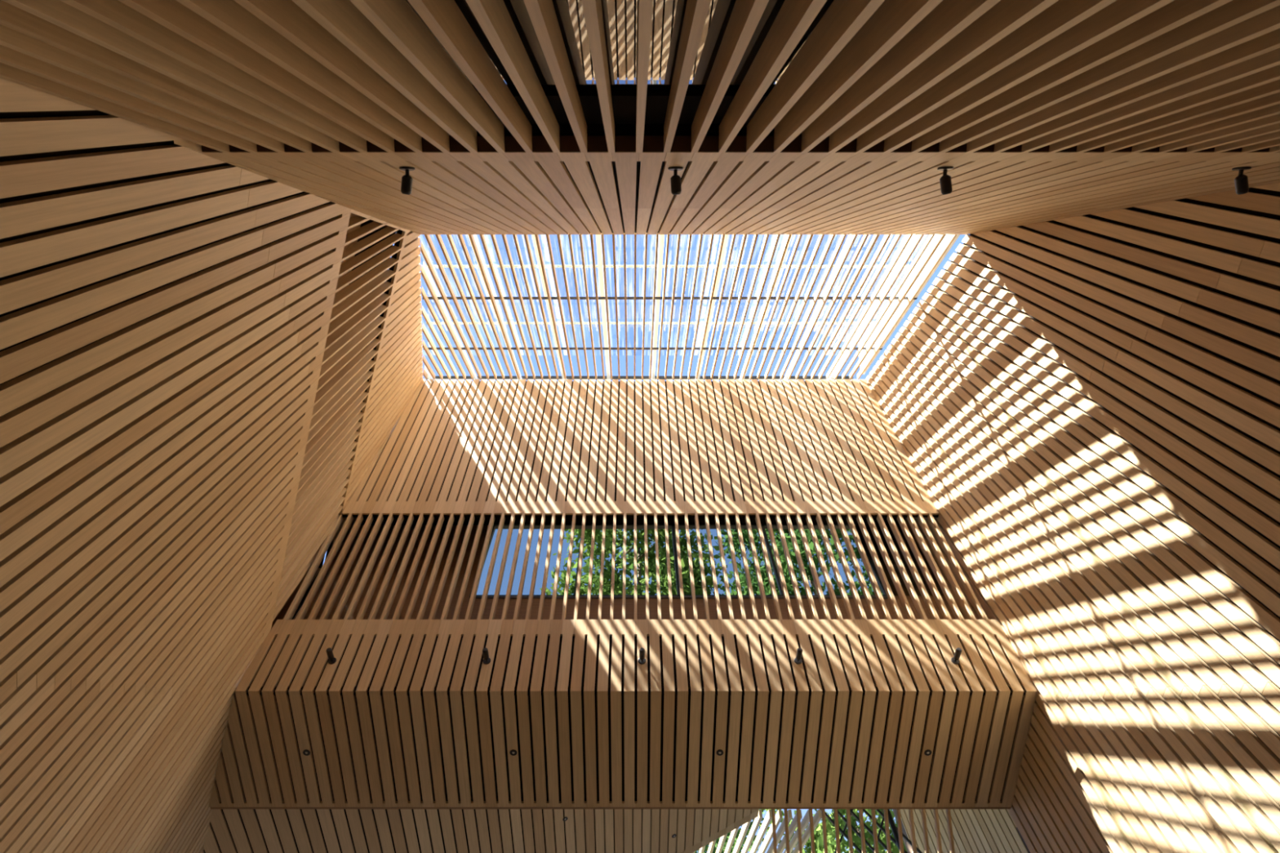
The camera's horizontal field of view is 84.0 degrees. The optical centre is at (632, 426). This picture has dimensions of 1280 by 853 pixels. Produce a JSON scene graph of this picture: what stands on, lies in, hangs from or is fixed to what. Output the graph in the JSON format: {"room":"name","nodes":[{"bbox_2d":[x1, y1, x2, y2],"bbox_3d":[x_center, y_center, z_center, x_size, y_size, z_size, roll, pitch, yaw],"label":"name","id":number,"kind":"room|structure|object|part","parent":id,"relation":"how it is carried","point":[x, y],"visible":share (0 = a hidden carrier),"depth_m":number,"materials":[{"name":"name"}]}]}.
{"room":"atrium","nodes":[
{"label":"atrium","id":0,"kind":"room"},
{"bbox_2d":[0,77,422,852],"bbox_3d":[-3.663,1.551,6.028,0.490,12.844,17.846,18,-67,-8],"label":"wall","id":1,"kind":"structure","parent":0,"point":[166,306],"depth_m":3.92,"materials":[{"name":"brown wood"}]},
{"bbox_2d":[272,215,404,621],"bbox_3d":[-3.095,-0.188,7.476,0.085,1.870,4.313,18,-67,-8],"label":"screen","id":2,"kind":"object","parent":1,"relation":"attached to","point":[353,331],"visible":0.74,"depth_m":7.36,"materials":[{"name":"brown wood"}]},
{"bbox_2d":[201,808,759,852],"bbox_3d":[-1.813,6.005,9.673,7.619,3.030,5.576,0,-65,0],"label":"wall","id":3,"kind":"structure","parent":0,"point":[229,830],"depth_m":9.09,"materials":[{"name":"brown wood"}]},
{"bbox_2d":[208,619,1037,852],"bbox_3d":[-0.238,3.561,7.366,8.312,1.755,2.478,0,-65,0],"label":"bulkhead","id":4,"kind":"structure","parent":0,"point":[408,713],"depth_m":7.16,"materials":[{"name":"brown wood"}]},
{"bbox_2d":[302,749,310,755],"bbox_3d":[-3.270,3.270,7.124,0.072,0.016,0.072,0,-65,0],"label":"recessed light","id":5,"kind":"object","parent":4,"relation":"in","point":[306,753],"visible":1,"depth_m":7.12,"materials":[{"name":"black metal"}]},
{"bbox_2d":[325,648,336,664],"bbox_3d":[-3.035,2.295,7.144,0.080,0.084,0.178,0,-65,0],"label":"spotlight","id":6,"kind":"object","parent":4,"relation":"attached to","point":[332,660],"visible":1,"depth_m":7.12,"materials":[{"name":"black metal"}]},
{"bbox_2d":[482,648,490,664],"bbox_3d":[-1.475,2.295,7.144,0.080,0.084,0.178,0,-65,0],"label":"spotlight","id":7,"kind":"object","parent":4,"relation":"attached to","point":[486,660],"visible":1,"depth_m":7.12,"materials":[{"name":"black metal"}]},
{"bbox_2d":[509,749,516,755],"bbox_3d":[-1.197,3.270,7.124,0.072,0.016,0.072,0,-65,0],"label":"recessed light","id":8,"kind":"object","parent":4,"relation":"in","point":[513,753],"visible":1,"depth_m":7.12,"materials":[{"name":"black metal"}]},
{"bbox_2d":[638,648,645,664],"bbox_3d":[0.092,2.295,7.144,0.080,0.084,0.178,0,-65,0],"label":"spotlight","id":9,"kind":"object","parent":4,"relation":"attached to","point":[642,660],"visible":1,"depth_m":7.12,"materials":[{"name":"black metal"}]},
{"bbox_2d":[716,749,723,755],"bbox_3d":[0.872,3.270,7.124,0.072,0.016,0.072,0,-65,0],"label":"recessed light","id":10,"kind":"object","parent":4,"relation":"in","point":[719,753],"visible":1,"depth_m":7.12,"materials":[{"name":"black metal"}]},
{"bbox_2d":[794,648,802,664],"bbox_3d":[1.668,2.295,7.144,0.080,0.084,0.178,0,-65,0],"label":"spotlight","id":11,"kind":"object","parent":4,"relation":"attached to","point":[797,660],"visible":1,"depth_m":7.12,"materials":[{"name":"black metal"}]},
{"bbox_2d":[924,749,931,755],"bbox_3d":[2.957,3.270,7.124,0.072,0.016,0.072,0,-65,0],"label":"recessed light","id":12,"kind":"object","parent":4,"relation":"in","point":[927,753],"visible":1,"depth_m":7.12,"materials":[{"name":"black metal"}]},
{"bbox_2d":[951,648,961,664],"bbox_3d":[3.255,2.295,7.144,0.080,0.084,0.178,0,-65,0],"label":"spotlight","id":13,"kind":"object","parent":4,"relation":"attached to","point":[955,660],"visible":1,"depth_m":7.12,"materials":[{"name":"black metal"}]},
{"bbox_2d":[342,379,938,517],"bbox_3d":[0.097,0.185,10.562,7.641,3.440,0.586,0,-65,0],"label":"wall","id":14,"kind":"structure","parent":0,"point":[467,447],"depth_m":10.19,"materials":[{"name":"brown wood"}]},
{"bbox_2d":[271,517,955,629],"bbox_3d":[-0.045,1.635,8.990,7.926,2.950,0.790,0,-65,0],"label":"window","id":15,"kind":"structure","parent":14,"relation":"in","point":[629,575],"depth_m":9.24,"materials":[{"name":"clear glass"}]},
{"bbox_3d":[0.575,1.783,9.515,5.190,1.660,0.060,0,-65,0],"label":"frame","id":16,"kind":"part","parent":15,"relation":"part of","materials":[{"name":"grey"}]},
{"bbox_3d":[0.949,1.743,9.508,5.898,1.640,0.001,0,-65,0],"label":"pane","id":17,"kind":"part","parent":15,"relation":"part of","materials":[{"name":"clear glass"}]},
{"bbox_2d":[283,513,988,620],"bbox_3d":[0.030,1.631,8.390,7.572,1.744,0.355,0,-65,0],"label":"screen","id":18,"kind":"object","parent":14,"relation":"on","point":[295,604],"visible":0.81,"depth_m":8.30,"materials":[{"name":"brown wood"}]},
{"bbox_2d":[200,135,1279,234],"bbox_3d":[0.710,-1.812,5.851,6.417,4.957,1.297,0,-65,0],"label":"wall","id":19,"kind":"structure","parent":0,"point":[459,191],"depth_m":4.40,"materials":[{"name":"brown wood"}]},
{"bbox_2d":[399,166,414,195],"bbox_3d":[-1.200,-1.315,3.799,0.080,0.090,0.146,0,-65,0],"label":"spotlight","id":20,"kind":"object","parent":19,"relation":"attached to","point":[406,180],"visible":1,"depth_m":3.77,"materials":[{"name":"black metal"}]},
{"bbox_2d":[0,0,1279,152],"bbox_3d":[0.881,-1.031,1.672,5.869,3.348,0.938,0,-65,0],"label":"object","id":21,"kind":"object","parent":19,"relation":"attached to","point":[1196,75],"visible":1,"depth_m":2.19,"materials":[{"name":"brown wood"}]},
{"bbox_2d":[405,0,833,135],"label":"window","id":22,"kind":"structure","parent":21,"relation":"in","point":[620,17],"depth_m":3.26,"materials":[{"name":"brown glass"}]},
{"bbox_2d":[667,166,683,195],"bbox_3d":[0.227,-1.315,3.799,0.080,0.090,0.146,0,-65,0],"label":"spotlight","id":23,"kind":"object","parent":19,"relation":"attached to","point":[676,187],"visible":1,"depth_m":3.77,"materials":[{"name":"black metal"}]},
{"bbox_3d":[0.227,-1.349,3.784,0.019,0.027,0.039,0,-65,0],"label":"stem","id":24,"kind":"part","parent":23,"relation":"part of","materials":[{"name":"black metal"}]},
{"bbox_3d":[0.932,-1.334,3.353,5.971,0.021,0.069,0,-65,0],"label":"edge trim","id":25,"kind":"part","parent":19,"relation":"part of","materials":[{"name":"brown wood"}]},
{"bbox_2d":[937,166,953,195],"bbox_3d":[1.663,-1.315,3.799,0.085,0.090,0.146,0,-65,0],"label":"spotlight","id":26,"kind":"object","parent":19,"relation":"attached to","point":[945,181],"visible":1,"depth_m":3.77,"materials":[{"name":"black metal"}]},
{"bbox_3d":[1.661,-1.349,3.784,0.019,0.027,0.039,0,-65,0],"label":"stem","id":27,"kind":"part","parent":26,"relation":"part of","materials":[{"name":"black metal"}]},
{"bbox_2d":[1231,166,1251,195],"bbox_3d":[3.253,-1.321,3.797,0.078,0.090,0.150,-17,-66,8],"label":"spotlight","id":28,"kind":"object","parent":19,"relation":"attached to","point":[1241,181],"visible":1,"depth_m":3.78,"materials":[{"name":"black metal"}]},
{"bbox_3d":[3.235,-1.349,3.784,0.019,0.027,0.039,0,-65,0],"label":"stem","id":29,"kind":"part","parent":28,"relation":"part of","materials":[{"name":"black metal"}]},
{"bbox_2d":[900,808,1028,852],"bbox_3d":[6.111,7.170,12.952,0.080,9.500,3.021,22,-67,-10],"label":"wall","id":30,"kind":"structure","parent":0,"point":[974,830],"depth_m":12.77,"materials":[{"name":"brown wood"}]},
{"bbox_2d":[1016,826,1030,852],"bbox_3d":[6.584,7.971,6.768,5.132,8.800,8.150,0,-65,0],"label":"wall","id":31,"kind":"structure","parent":0,"point":[1016,827],"depth_m":7.32,"materials":[{"name":"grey wood"}]},
{"bbox_2d":[865,182,1279,852],"bbox_3d":[3.958,-0.951,4.872,0.080,12.844,11.180,0,-65,0],"label":"wall","id":32,"kind":"structure","parent":0,"point":[1086,407],"depth_m":5.69,"materials":[{"name":"brown wood"}]},
{"bbox_3d":[0.550,-3.599,5.438,7.500,4.597,4.846,0,-65,0],"label":"roof","id":33,"kind":"structure","parent":0,"visible":0},
{"bbox_2d":[422,234,959,381],"bbox_3d":[0.157,-1.689,10.523,7.721,3.325,3.678,0,-65,0],"label":"skylight","id":34,"kind":"object","parent":33,"relation":"attached to","point":[661,237],"visible":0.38,"depth_m":10.24,"materials":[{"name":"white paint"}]},
{"bbox_3d":[0.107,-0.868,12.677,7.621,0.071,0.071,0,-65,0],"label":"frame","id":35,"kind":"part","parent":34,"relation":"part of","materials":[{"name":"grey"}]},
{"bbox_3d":[0.310,-1.225,11.179,7.216,0.041,0.041,0,-65,0],"label":"tie rod","id":36,"kind":"part","parent":34,"relation":"part of","materials":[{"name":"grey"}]},
{"bbox_3d":[0.505,-1.773,9.815,6.827,0.041,0.041,0,-65,0],"label":"tie rod","id":37,"kind":"part","parent":34,"relation":"part of","materials":[{"name":"grey"}]},
{"bbox_2d":[420,232,957,379],"bbox_3d":[0.160,-1.563,10.189,7.306,2.744,2.900,0,-65,0],"label":"screen","id":38,"kind":"object","parent":34,"relation":"attached to","point":[897,237],"visible":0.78,"depth_m":9.80,"materials":[{"name":"brown wood"}]},
{"bbox_3d":[4.950,5.237,12.586,6.500,2.539,6.628,0,-65,0],"label":"ceiling","id":39,"kind":"structure","parent":0,"visible":0},
{"bbox_2d":[693,809,822,852],"bbox_3d":[1.938,7.521,12.879,2.325,1.302,3.142,0,-65,0],"label":"screen","id":40,"kind":"object","parent":39,"relation":"attached to","point":[817,817],"visible":0.47,"depth_m":12.50,"materials":[{"name":"brown wood"}]},
{"bbox_2d":[819,808,922,852],"bbox_3d":[4.210,7.727,11.998,2.104,4.300,0.181,0,-65,0],"label":"tree","id":41,"kind":"object","parent":39,"relation":"attached to","point":[894,828],"visible":0.28,"depth_m":12.86,"materials":[{"name":"green plant"}]},
{"bbox_3d":[3.690,7.269,12.997,1.064,1.727,0.052,0,-65,0],"label":"diagonal rod","id":42,"kind":"part","parent":41,"relation":"part of","materials":[{"name":"black metal"}]},
{"bbox_3d":[3.900,7.332,13.027,1.230,1.919,0.036,0,-65,0],"label":"counter rod","id":43,"kind":"part","parent":41,"relation":"part of","materials":[{"name":"black metal"}]},
{"bbox_3d":[3.950,7.269,12.997,1.064,1.727,0.052,0,-65,0],"label":"diagonal rod","id":44,"kind":"part","parent":41,"relation":"part of","materials":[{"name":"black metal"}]},
{"bbox_3d":[4.210,7.269,12.997,1.064,1.727,0.052,0,-65,0],"label":"diagonal rod","id":45,"kind":"part","parent":41,"relation":"part of","materials":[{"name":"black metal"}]},
{"bbox_3d":[4.550,7.332,13.027,1.131,1.918,0.036,0,-65,0],"label":"counter rod","id":46,"kind":"part","parent":41,"relation":"part of","materials":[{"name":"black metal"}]},
{"bbox_3d":[4.470,7.269,12.997,1.064,1.727,0.052,0,-65,0],"label":"diagonal rod","id":47,"kind":"part","parent":41,"relation":"part of","materials":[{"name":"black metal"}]},
{"bbox_3d":[4.720,7.684,11.978,0.087,4.300,0.087,0,-65,0],"label":"post","id":48,"kind":"part","parent":41,"relation":"part of","materials":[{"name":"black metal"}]},
{"bbox_3d":[4.730,7.269,12.997,1.064,1.727,0.052,0,-65,0],"label":"diagonal rod","id":49,"kind":"part","parent":41,"relation":"part of","materials":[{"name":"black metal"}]},
{"bbox_3d":[0.000,9.866,2.488,80.000,0.240,100.000,0,-65,0],"label":"ground","id":50,"kind":"structure","parent":0,"visible":0},
{"bbox_2d":[746,808,906,852],"bbox_3d":[7.331,16.178,17.879,6.956,22.092,7.714,0,-65,0],"label":"maple tree","id":51,"kind":"object","parent":50,"relation":"on","point":[830,828],"visible":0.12,"depth_m":21.70,"materials":[{"name":"green plant"}]},
{"label":"outside","id":52,"kind":"structure","parent":0,"visible":0},
{"bbox_2d":[892,808,912,852],"bbox_3d":[5.889,9.122,18.809,6.784,29.698,6.967,26,-68,-11],"label":"fir tree","id":53,"kind":"object","parent":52,"point":[908,846],"visible":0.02,"depth_m":16.87,"materials":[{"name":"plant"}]}
]}

